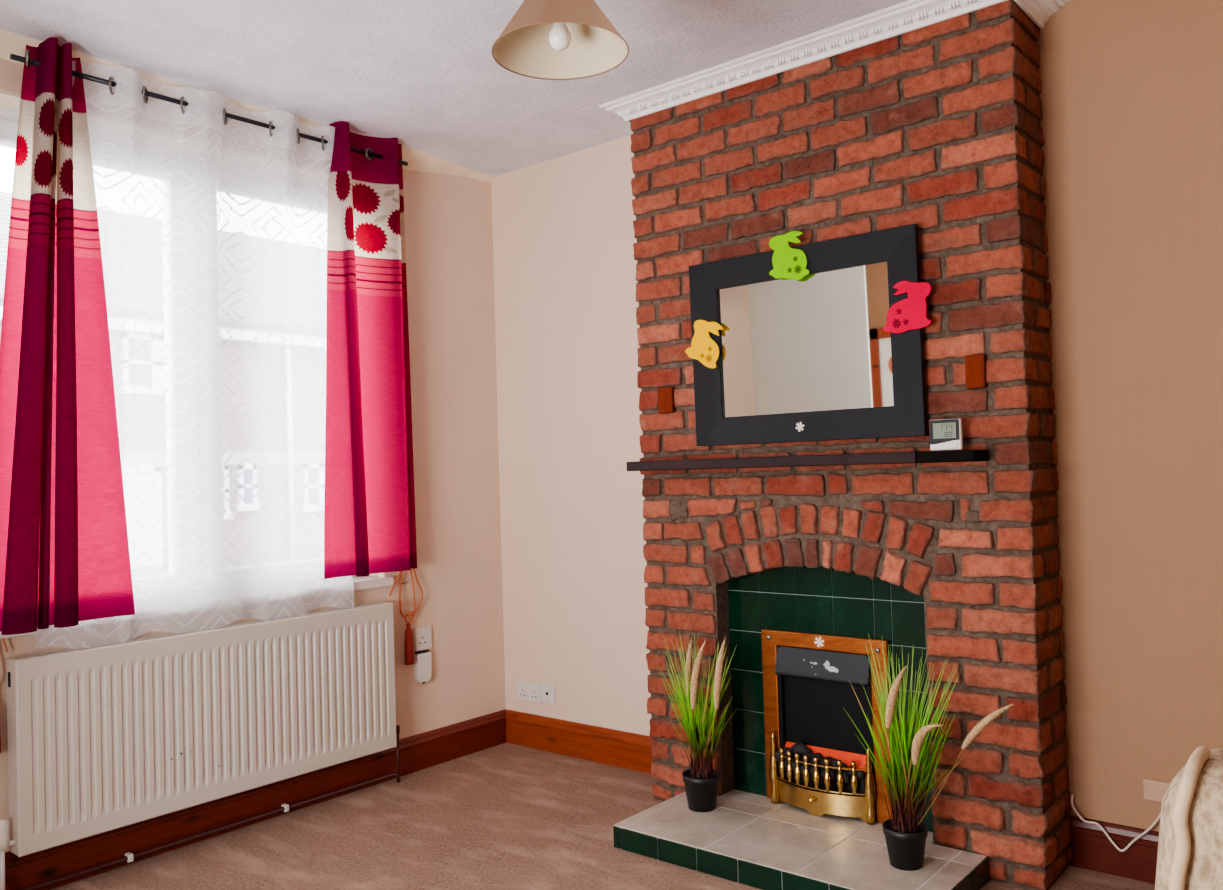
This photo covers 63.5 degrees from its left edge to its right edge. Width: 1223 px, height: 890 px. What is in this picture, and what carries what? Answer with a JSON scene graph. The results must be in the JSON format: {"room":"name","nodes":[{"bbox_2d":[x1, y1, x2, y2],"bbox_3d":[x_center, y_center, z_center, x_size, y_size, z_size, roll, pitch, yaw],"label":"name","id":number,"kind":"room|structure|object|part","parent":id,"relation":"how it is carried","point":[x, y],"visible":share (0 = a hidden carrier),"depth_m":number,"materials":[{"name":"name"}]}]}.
{"room":"living room","nodes":[
{"label":"living room","id":0,"kind":"room"},
{"bbox_2d":[0,58,505,851],"bbox_3d":[-2.097,0.065,2.977,0.250,2.660,4.600,-3,-2,40],"label":"wall","id":1,"kind":"structure","parent":0,"point":[448,218],"depth_m":4.43,"materials":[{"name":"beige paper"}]},
{"bbox_2d":[0,638,7,752],"bbox_3d":[-1.863,0.720,2.977,0.070,0.416,0.051,-1,-1,-16],"label":"tieback","id":2,"kind":"object","parent":1,"relation":"attached to","point":[3,638],"visible":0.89,"depth_m":3.00,"materials":[{"name":"fabric"}]},
{"bbox_2d":[0,105,355,577],"bbox_3d":[-1.587,-0.256,3.598,0.108,1.700,1.648,-3,-2,40],"label":"window","id":3,"kind":"structure","parent":1,"relation":"in","point":[9,117],"depth_m":3.19,"materials":[{"name":"plastic"}]},
{"bbox_3d":[-1.825,-0.253,3.329,0.075,1.585,0.820,-3,-2,40],"label":"sash","id":4,"kind":"part","parent":3,"relation":"part of","materials":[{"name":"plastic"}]},
{"bbox_2d":[0,89,385,576],"bbox_3d":[-1.538,-0.278,3.557,0.107,1.663,1.648,-3,-2,40],"label":"trim","id":5,"kind":"structure","parent":1,"relation":"attached to","point":[7,98],"depth_m":3.14,"materials":[{"name":"beige paint"}]},
{"bbox_2d":[0,576,393,638],"bbox_3d":[-1.502,0.572,3.520,0.143,0.038,1.696,-3,-2,40],"label":"windowsill","id":6,"kind":"structure","parent":1,"relation":"attached to","point":[367,582],"depth_m":4.04,"materials":[{"name":"white paint"}]},
{"bbox_2d":[0,602,399,889],"bbox_3d":[-1.593,1.015,3.223,0.089,0.739,2.222,-3,-2,40],"label":"radiator","id":7,"kind":"object","parent":1,"relation":"attached to","point":[101,739],"visible":1,"depth_m":3.35,"materials":[{"name":"metal"}]},
{"bbox_2d":[11,602,385,659],"bbox_3d":[-1.369,0.653,3.521,0.065,0.013,1.395,-3,-2,40],"label":"grille","id":8,"kind":"object","parent":7,"relation":"attached to","point":[260,626],"depth_m":3.42,"materials":[{"name":"white metal"}]},
{"bbox_2d":[10,54,407,165],"bbox_3d":[-1.385,-1.186,3.630,0.108,0.039,1.515,-3,-2,40],"label":"curtain rod","id":9,"kind":"object","parent":1,"relation":"attached to","point":[12,56],"visible":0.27,"depth_m":3.42,"materials":[{"name":"black metal"}]},
{"bbox_2d":[0,37,134,634],"bbox_3d":[-1.714,-0.348,3.077,0.124,1.812,0.452,-3,-2,40],"label":"curtain","id":10,"kind":"object","parent":9,"relation":"hanging from","point":[65,556],"visible":1,"depth_m":3.05,"materials":[{"name":"fabric"}]},
{"bbox_2d":[35,61,353,649],"bbox_3d":[-1.406,-0.302,3.498,0.104,1.900,1.165,-3,-2,40],"label":"curtain","id":11,"kind":"object","parent":9,"relation":"hanging from","point":[213,225],"visible":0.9,"depth_m":3.51,"materials":[{"name":"fabric"}]},
{"bbox_2d":[324,121,416,578],"bbox_3d":[-0.973,-0.377,3.981,0.086,1.787,0.442,-3,-2,40],"label":"curtain","id":12,"kind":"object","parent":9,"relation":"hanging from","point":[370,519],"visible":1,"depth_m":4.00,"materials":[{"name":"fabric"}]},
{"bbox_2d":[0,30,494,182],"bbox_3d":[-1.465,-1.235,3.556,0.085,0.074,2.900,-3,-2,40],"label":"trim","id":13,"kind":"structure","parent":1,"relation":"attached to","point":[10,43],"depth_m":3.73,"materials":[{"name":"beige paint"}]},
{"bbox_2d":[5,709,505,889],"bbox_3d":[-1.411,1.314,3.514,0.023,0.148,2.900,-3,-2,40],"label":"baseboard","id":14,"kind":"structure","parent":1,"relation":"attached to","point":[434,747],"depth_m":3.60,"materials":[{"name":"brown wood"}]},
{"bbox_2d":[389,568,423,664],"bbox_3d":[-0.869,0.720,4.183,0.050,0.416,0.181,-3,-2,40],"label":"tieback","id":15,"kind":"object","parent":1,"relation":"attached to","point":[409,651],"visible":0.89,"depth_m":4.17,"materials":[{"name":"fabric"}]},
{"bbox_3d":[-0.867,0.638,4.181,0.030,0.254,0.181,-3,-2,40],"label":"cord","id":16,"kind":"part","parent":15,"relation":"part of","materials":[{"name":"orange fabric"}]},
{"bbox_2d":[414,650,431,683],"bbox_3d":[-0.812,0.957,4.254,0.036,0.138,0.076,-3,-2,40],"label":"plug","id":17,"kind":"object","parent":1,"relation":"attached to","point":[422,661],"visible":0.97,"depth_m":4.24,"materials":[{"name":"white plastic"}]},
{"bbox_2d":[414,625,431,650],"bbox_3d":[-0.814,0.835,4.269,0.015,0.098,0.090,-3,-2,40],"label":"wall socket","id":18,"kind":"object","parent":1,"relation":"attached to","point":[422,636],"visible":1,"depth_m":4.26,"materials":[{"name":"white plastic"}]},
{"bbox_2d":[0,0,1070,176],"bbox_3d":[-0.524,-1.396,1.671,4.550,0.100,4.800,-3,-2,40],"label":"ceiling","id":19,"kind":"structure","parent":0,"point":[425,75],"depth_m":3.28,"materials":[{"name":"paint"}]},
{"bbox_2d":[491,0,628,79],"bbox_3d":[-0.129,-1.141,2.382,0.331,0.398,0.331,-3,-2,40],"label":"pendant lamp","id":20,"kind":"object","parent":19,"relation":"hanging from","point":[544,39],"visible":1,"depth_m":2.45,"materials":[{"name":"beige fabric"}]},
{"bbox_3d":[-0.124,-0.987,2.379,0.055,0.072,0.055,-3,-2,40],"label":"bulb","id":21,"kind":"part","parent":20,"relation":"part of","materials":[{"name":"white glass"}]},
{"bbox_2d":[50,742,1154,889],"bbox_3d":[-0.441,1.362,1.603,4.550,0.100,4.800,-3,-2,40],"label":"floor","id":22,"kind":"structure","parent":0,"point":[505,816],"depth_m":3.39,"materials":[{"name":"carpet"}]},
{"bbox_2d":[613,789,988,889],"bbox_3d":[0.593,1.282,3.152,1.090,0.074,0.537,-3,-2,40],"label":"hearth","id":23,"kind":"object","parent":22,"relation":"on","point":[749,839],"visible":0.9,"depth_m":3.07,"materials":[{"name":"tile"}]},
{"bbox_2d":[659,631,736,811],"bbox_3d":[0.312,0.948,3.427,0.330,0.623,0.204,-3,-2,40],"label":"potted grass","id":24,"kind":"object","parent":23,"relation":"on","point":[701,782],"depth_m":3.40,"materials":[{"name":"plant"}]},
{"bbox_3d":[0.342,1.026,3.377,0.014,0.271,0.121,-1,-1,-20],"label":"plume stem","id":25,"kind":"part","parent":24,"relation":"part of","materials":[{"name":"green plant"}]},
{"bbox_2d":[682,769,719,811],"bbox_3d":[0.313,1.201,3.434,0.132,0.118,0.132,-3,-2,40],"label":"pot","id":26,"kind":"object","parent":23,"relation":"on","point":[701,787],"depth_m":3.39,"materials":[{"name":"black plastic"}]},
{"bbox_2d":[761,629,892,824],"bbox_3d":[0.705,0.946,3.340,0.473,0.597,0.104,-3,-2,40],"label":"fireplace insert","id":27,"kind":"object","parent":23,"relation":"on","point":[816,762],"visible":0.97,"depth_m":3.35,"materials":[{"name":"gold metal"}]},
{"bbox_3d":[0.570,1.130,3.465,0.037,0.244,0.037,-3,-2,40],"label":"fret post","id":28,"kind":"part","parent":27,"relation":"part of","materials":[{"name":"gold metal"}]},
{"bbox_3d":[0.699,1.160,3.338,0.356,0.015,0.058,-3,-2,40],"label":"rail","id":29,"kind":"part","parent":27,"relation":"part of","materials":[{"name":"gold metal"}]},
{"bbox_3d":[0.701,1.206,3.337,0.356,0.076,0.052,-3,-2,40],"label":"ash panel","id":30,"kind":"part","parent":27,"relation":"part of","materials":[{"name":"gold metal"}]},
{"bbox_2d":[775,646,870,685],"bbox_3d":[0.718,0.750,3.369,0.349,0.099,0.040,-3,-2,40],"label":"hood","id":31,"kind":"object","parent":27,"relation":"attached to","point":[829,665],"depth_m":3.36,"materials":[{"name":"metal"}]},
{"bbox_3d":[0.697,1.074,3.341,0.356,0.005,0.053,-3,-2,40],"label":"rail","id":32,"kind":"part","parent":27,"relation":"part of","materials":[{"name":"gold metal"}]},
{"bbox_3d":[0.729,1.060,3.363,0.321,0.046,0.034,-3,-2,40],"label":"glow plate","id":33,"kind":"part","parent":27,"relation":"part of","materials":[{"name":"orange plastic"}]},
{"bbox_3d":[0.845,1.116,3.236,0.037,0.244,0.037,-3,-2,40],"label":"fret post","id":34,"kind":"part","parent":27,"relation":"part of","materials":[{"name":"gold metal"}]},
{"bbox_2d":[882,819,927,870],"bbox_3d":[0.863,1.174,2.899,0.130,0.112,0.130,-3,-2,40],"label":"pot","id":35,"kind":"object","parent":23,"relation":"on","point":[905,842],"depth_m":2.86,"materials":[{"name":"black plastic"}]},
{"bbox_2d":[844,634,1012,870],"bbox_3d":[0.925,0.898,2.827,0.486,0.656,0.228,-3,-2,40],"label":"potted grass","id":36,"kind":"object","parent":23,"relation":"on","point":[905,834],"depth_m":2.87,"materials":[{"name":"plant"}]},
{"bbox_3d":[0.867,1.017,2.841,0.013,0.231,0.117,-2,-1,1],"label":"plume stem","id":37,"kind":"part","parent":36,"relation":"part of","materials":[{"name":"green plant"}]},
{"bbox_3d":[0.933,0.991,2.826,0.011,0.281,0.175,-1,-2,-40],"label":"plume stem","id":38,"kind":"part","parent":36,"relation":"part of","materials":[{"name":"plant"}]},
{"bbox_2d":[630,0,1071,889],"bbox_3d":[0.743,0.002,3.429,1.453,2.644,0.289,-3,-2,40],"label":"chimney breast","id":39,"kind":"object","parent":22,"relation":"on","point":[936,127],"visible":0.84,"depth_m":3.13,"materials":[{"name":"red brick"}]},
{"bbox_2d":[626,450,988,470],"bbox_3d":[0.589,0.055,3.306,1.290,0.035,0.120,-3,-2,40],"label":"mantel shelf","id":40,"kind":"object","parent":39,"relation":"attached to","point":[960,455],"visible":1,"depth_m":3.17,"materials":[{"name":"brown wood"}]},
{"bbox_2d":[929,418,962,450],"bbox_3d":[1.004,-0.030,2.967,0.096,0.094,0.021,-3,-2,40],"label":"thermometer","id":41,"kind":"object","parent":40,"relation":"on","point":[945,434],"visible":1,"depth_m":2.96,"materials":[{"name":"white plastic"}]},
{"bbox_3d":[1.018,0.034,2.951,0.176,0.034,0.118,-3,-2,40],"label":"shelf","id":42,"kind":"part","parent":40,"relation":"part of","materials":[{"name":"black wood"}]},
{"bbox_2d":[689,224,927,445],"bbox_3d":[0.628,-0.338,3.316,0.851,0.653,0.040,-3,-2,40],"label":"wall mirror","id":43,"kind":"object","parent":39,"relation":"attached to","point":[812,357],"visible":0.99,"depth_m":3.28,"materials":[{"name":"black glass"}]},
{"bbox_2d":[685,320,723,368],"bbox_3d":[0.333,-0.361,3.540,0.170,0.180,0.008,-3,-2,40],"label":"decoration","id":44,"kind":"object","parent":43,"relation":"attached to","point":[703,348],"visible":1,"depth_m":3.54,"materials":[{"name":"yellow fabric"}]},
{"bbox_2d":[769,231,809,279],"bbox_3d":[0.593,-0.631,3.316,0.152,0.165,0.008,-3,-2,40],"label":"decoration","id":45,"kind":"object","parent":43,"relation":"attached to","point":[788,263],"visible":1,"depth_m":3.31,"materials":[{"name":"green fabric"}]},
{"bbox_2d":[883,281,931,333],"bbox_3d":[0.913,-0.428,3.057,0.159,0.160,0.008,-3,-2,40],"label":"decoration","id":46,"kind":"object","parent":43,"relation":"attached to","point":[907,314],"visible":1,"depth_m":3.05,"materials":[{"name":"pink fabric"}]},
{"bbox_2d":[1155,746,1222,889],"bbox_3d":[1.329,0.839,1.451,0.812,0.831,0.854,-3,-2,40],"label":"armchair","id":47,"kind":"object","parent":22,"relation":"on","point":[1190,842],"visible":1,"depth_m":1.36,"materials":[{"name":"beige fabric"}]},
{"bbox_2d":[491,0,1222,831],"bbox_3d":[1.037,-0.019,3.430,4.500,2.660,0.100,-3,-2,40],"label":"wall","id":48,"kind":"structure","parent":0,"point":[1131,95],"depth_m":3.02,"materials":[{"name":"beige paint"}]},
{"bbox_2d":[517,681,540,702],"bbox_3d":[-0.380,1.133,4.534,0.147,0.086,0.012,-3,-2,40],"label":"wall socket","id":49,"kind":"object","parent":48,"relation":"attached to","point":[526,691],"visible":1,"depth_m":4.53,"materials":[{"name":"white plastic"}]},
{"bbox_2d":[540,683,554,703],"bbox_3d":[-0.288,1.121,4.459,0.086,0.086,0.010,-3,-2,40],"label":"socket","id":50,"kind":"object","parent":48,"relation":"attached to","point":[547,691],"visible":1,"depth_m":4.45,"materials":[{"name":"white plastic"}]},
{"bbox_2d":[506,709,652,773],"bbox_3d":[-0.088,1.293,4.285,1.076,0.148,0.023,-3,-2,40],"label":"baseboard","id":51,"kind":"structure","parent":48,"relation":"attached to","point":[618,748],"depth_m":4.31,"materials":[{"name":"brown wood"}]},
{"bbox_2d":[599,0,1066,122],"bbox_3d":[0.679,-1.309,3.431,1.604,0.060,0.351,-3,-2,40],"label":"trim","id":52,"kind":"structure","parent":48,"relation":"attached to","point":[910,15],"depth_m":3.27,"materials":[{"name":"white paint"}]},
{"bbox_2d":[1068,815,1158,883],"bbox_3d":[2.048,1.185,2.512,1.668,0.148,0.023,-3,-2,40],"label":"baseboard","id":53,"kind":"structure","parent":48,"relation":"attached to","point":[1091,848],"depth_m":2.95,"materials":[{"name":"brown wood"}]},
{"bbox_2d":[1071,795,1160,851],"bbox_3d":[1.510,1.127,2.943,0.268,0.157,0.029,-3,-2,40],"label":"power cable","id":54,"kind":"object","parent":48,"relation":"attached to","point":[1072,796],"visible":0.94,"depth_m":2.94,"materials":[{"name":"white plastic"}]},
{"bbox_2d":[1143,779,1169,801],"bbox_3d":[1.627,1.012,2.871,0.147,0.060,0.008,-3,-2,40],"label":"wall socket","id":55,"kind":"object","parent":48,"relation":"attached to","point":[1153,790],"visible":0.45,"depth_m":2.90,"materials":[{"name":"white plastic"}]},
{"label":"outside","id":56,"kind":"structure","parent":0,"visible":0},
{"bbox_3d":[-17.274,3.138,31.555,59.700,0.070,100.000,-3,-2,40],"label":"ground","id":57,"kind":"structure","parent":56,"visible":0},
{"bbox_2d":[0,191,11,336],"bbox_3d":[-8.585,-1.563,29.540,8.800,8.700,24.400,-3,-2,40],"label":"house","id":58,"kind":"structure","parent":57,"relation":"on","point":[5,198],"depth_m":21.13,"materials":[{"name":"brick"}]}
]}

